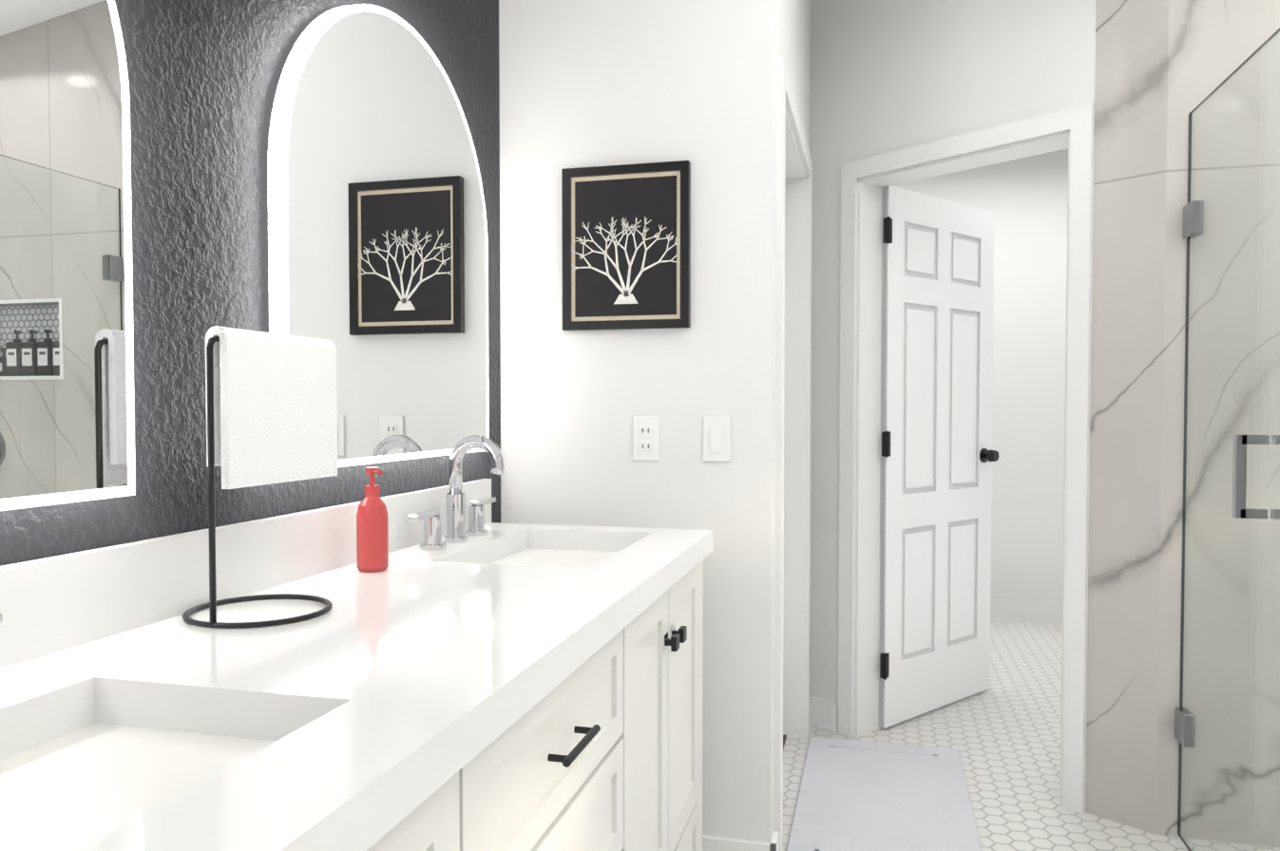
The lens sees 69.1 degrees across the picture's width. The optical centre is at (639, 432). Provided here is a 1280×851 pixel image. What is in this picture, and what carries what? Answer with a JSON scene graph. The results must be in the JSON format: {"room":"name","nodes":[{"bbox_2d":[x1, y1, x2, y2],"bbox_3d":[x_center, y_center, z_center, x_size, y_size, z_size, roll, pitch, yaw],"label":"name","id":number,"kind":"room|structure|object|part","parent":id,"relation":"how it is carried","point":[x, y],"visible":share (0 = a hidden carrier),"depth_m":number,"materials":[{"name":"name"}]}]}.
{"room":"bathroom","nodes":[
{"label":"bathroom","id":0,"kind":"room"},
{"bbox_2d":[0,0,500,566],"bbox_3d":[-0.908,-0.367,0.609,0.100,3.100,3.900,0,2,14],"label":"wall","id":1,"kind":"structure","parent":0,"point":[203,76],"depth_m":1.40,"materials":[{"name":"paint"}]},
{"bbox_2d":[0,0,135,511],"bbox_3d":[-0.776,-0.360,0.817,0.028,0.905,0.810,0,2,14],"label":"mirror","id":2,"kind":"object","parent":1,"relation":"attached to","point":[66,402],"visible":1,"depth_m":1.11,"materials":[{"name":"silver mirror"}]},
{"bbox_2d":[0,485,491,667],"bbox_3d":[-0.649,0.202,1.374,0.022,0.112,2.070,0,2,14],"label":"backsplash","id":3,"kind":"structure","parent":1,"relation":"attached to","point":[56,602],"depth_m":1.29,"materials":[{"name":"white stone"}]},
{"bbox_2d":[267,3,488,467],"bbox_3d":[-0.493,-0.394,1.915,0.028,0.898,0.820,0,2,14],"label":"mirror","id":4,"kind":"object","parent":1,"relation":"attached to","point":[377,232],"visible":0.96,"depth_m":1.81,"materials":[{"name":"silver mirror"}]},
{"bbox_2d":[498,0,778,843],"bbox_3d":[-0.497,-0.420,2.555,1.726,3.100,0.126,0,2,14],"label":"wall","id":5,"kind":"structure","parent":0,"point":[609,82],"depth_m":2.37,"materials":[{"name":"white paint"}]},
{"bbox_3d":[-0.037,-0.475,2.382,0.336,0.417,0.024,0,2,14],"label":"picture frame","id":6,"kind":"part","parent":5,"relation":"part of","materials":[{"name":"black wood"}]},
{"bbox_2d":[632,416,659,460],"bbox_3d":[0.015,0.014,2.391,0.072,0.116,0.009,0,2,14],"label":"outlet","id":7,"kind":"object","parent":5,"relation":"attached to","point":[645,429],"depth_m":2.39,"materials":[{"name":"white plastic"}]},
{"bbox_2d":[702,416,730,461],"bbox_3d":[0.193,0.016,2.344,0.072,0.116,0.010,0,2,14],"label":"light switch","id":8,"kind":"object","parent":5,"relation":"attached to","point":[716,438],"depth_m":2.34,"materials":[{"name":"white plastic"}]},
{"bbox_2d":[702,835,779,850],"bbox_3d":[-0.015,1.084,2.435,0.740,0.100,0.030,0,2,14],"label":"baseboard","id":9,"kind":"structure","parent":5,"relation":"attached to","point":[709,843],"depth_m":2.36,"materials":[{"name":"white paint"}]},
{"bbox_2d":[783,734,786,748],"bbox_3d":[-0.269,1.104,3.403,1.566,0.006,1.550,0,2,14],"label":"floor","id":10,"kind":"structure","parent":0,"point":[784,737],"depth_m":3.34,"materials":[{"name":"grey tile"}]},
{"bbox_2d":[778,0,810,153],"bbox_3d":[-0.276,-0.444,3.414,1.726,3.100,1.650,0,2,14],"label":"wall","id":11,"kind":"structure","parent":0,"point":[794,33],"depth_m":2.98,"materials":[{"name":"white paint"}]},
{"bbox_2d":[774,56,812,850],"bbox_3d":[0.440,0.074,2.914,0.116,2.092,1.054,0,2,14],"label":"door frame","id":12,"kind":"structure","parent":11,"relation":"attached to","point":[793,160],"depth_m":3.34,"materials":[{"name":"white paint"}]},
{"bbox_2d":[809,0,1095,768],"bbox_3d":[1.033,-0.437,3.156,0.140,3.100,1.047,-1,2,-41],"label":"wall","id":13,"kind":"structure","parent":0,"point":[887,76],"depth_m":3.24,"materials":[{"name":"white paint"}]},
{"bbox_2d":[878,185,998,727],"bbox_3d":[1.189,0.088,3.659,0.479,2.000,0.651,0,2,14],"label":"entry door","id":14,"kind":"structure","parent":13,"relation":"in","point":[938,455],"depth_m":3.62,"materials":[{"name":"white wood"}]},
{"bbox_2d":[837,102,1093,813],"bbox_3d":[1.081,0.074,3.103,0.829,2.082,0.600,0,2,14],"label":"door frame","id":15,"kind":"structure","parent":13,"relation":"attached to","point":[864,181],"depth_m":3.22,"materials":[{"name":"white paint"}]},
{"bbox_2d":[893,148,1068,603],"bbox_3d":[1.671,-0.499,5.417,4.700,3.100,0.100,0,2,14],"label":"wall","id":16,"kind":"structure","parent":0,"point":[1024,200],"depth_m":5.22,"materials":[{"name":"white paint"}]},
{"bbox_2d":[990,599,1062,621],"bbox_3d":[1.657,1.002,5.402,4.500,0.100,0.014,0,2,14],"label":"baseboard","id":17,"kind":"structure","parent":16,"relation":"attached to","point":[1004,609],"depth_m":5.26,"materials":[{"name":"white paint"}]},
{"bbox_2d":[782,617,1279,850],"bbox_3d":[0.581,1.175,2.025,5.300,0.060,8.300,0,2,14],"label":"floor","id":18,"kind":"structure","parent":0,"point":[1002,735],"depth_m":3.25,"materials":[{"name":"tile"}]},
{"bbox_2d":[345,545,713,850],"bbox_3d":[-0.358,0.737,1.307,0.594,0.855,2.050,0,2,14],"label":"bathroom vanity","id":19,"kind":"object","parent":18,"relation":"on","point":[606,756],"depth_m":1.41,"materials":[{"name":"white paint"}]},
{"bbox_2d":[0,522,713,850],"bbox_3d":[-0.371,0.285,1.305,0.596,0.050,2.070,0,2,14],"label":"countertop","id":20,"kind":"structure","parent":19,"relation":"on","point":[411,662],"depth_m":1.03,"materials":[{"name":"white stone"}]},
{"bbox_2d":[0,610,11,629],"bbox_3d":[-0.685,0.156,0.776,0.142,0.234,0.392,0,2,14],"label":"faucet","id":21,"kind":"object","parent":20,"relation":"on","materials":[{"name":"silver metal"}]},
{"bbox_2d":[0,708,288,850],"bbox_3d":[-0.507,0.369,0.736,0.323,0.112,0.508,0,2,14],"label":"sink","id":22,"kind":"object","parent":20,"relation":"in","point":[63,783],"depth_m":0.89,"materials":[{"name":"white ceramic"}]},
{"bbox_2d":[182,325,337,629],"bbox_3d":[-0.533,0.056,1.358,0.198,0.402,0.279,0,2,14],"label":"towel stand","id":23,"kind":"object","parent":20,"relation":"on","point":[271,409],"visible":0.96,"depth_m":1.31,"materials":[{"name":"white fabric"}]},
{"bbox_2d":[356,467,388,573],"bbox_3d":[-0.482,0.155,1.675,0.058,0.186,0.055,0,2,14],"label":"soap bottle","id":24,"kind":"object","parent":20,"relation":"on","point":[372,536],"visible":1,"depth_m":1.66,"materials":[{"name":"red plastic"}]},
{"bbox_2d":[406,435,504,549],"bbox_3d":[-0.362,0.122,2.029,0.142,0.234,0.392,0,2,14],"label":"faucet","id":25,"kind":"object","parent":20,"relation":"on","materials":[{"name":"silver metal"}]},
{"bbox_2d":[482,541,623,568],"bbox_3d":[-0.184,0.335,1.989,0.323,0.112,0.508,0,2,14],"label":"sink","id":26,"kind":"object","parent":20,"relation":"in","point":[532,552],"depth_m":2.18,"materials":[{"name":"white ceramic"}]},
{"bbox_2d":[785,737,981,850],"bbox_3d":[0.740,1.115,2.824,0.510,0.015,0.950,0,2,14],"label":"bath mat","id":27,"kind":"object","parent":18,"relation":"on","point":[860,796],"visible":0.98,"depth_m":2.80,"materials":[{"name":"fabric"}]},
{"bbox_2d":[1174,27,1279,850],"bbox_3d":[1.852,0.053,2.028,1.082,2.182,0.844,0,2,14],"label":"shower enclosure","id":28,"kind":"object","parent":18,"relation":"on","point":[1185,718],"visible":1,"depth_m":2.24,"materials":[{"name":"clear glass"}]},
{"bbox_2d":[1085,0,1168,835],"bbox_3d":[1.438,-0.424,2.683,0.140,3.100,0.197,-1,2,-41],"label":"wall","id":29,"kind":"structure","parent":0,"point":[1129,197],"depth_m":2.65,"materials":[{"name":"white stone"}]},
{"bbox_2d":[1156,0,1279,847],"bbox_3d":[2.029,-0.418,2.463,1.174,3.100,0.104,0,2,14],"label":"wall","id":30,"kind":"structure","parent":0,"point":[1213,45],"depth_m":2.54,"materials":[{"name":"stone"}]}
]}

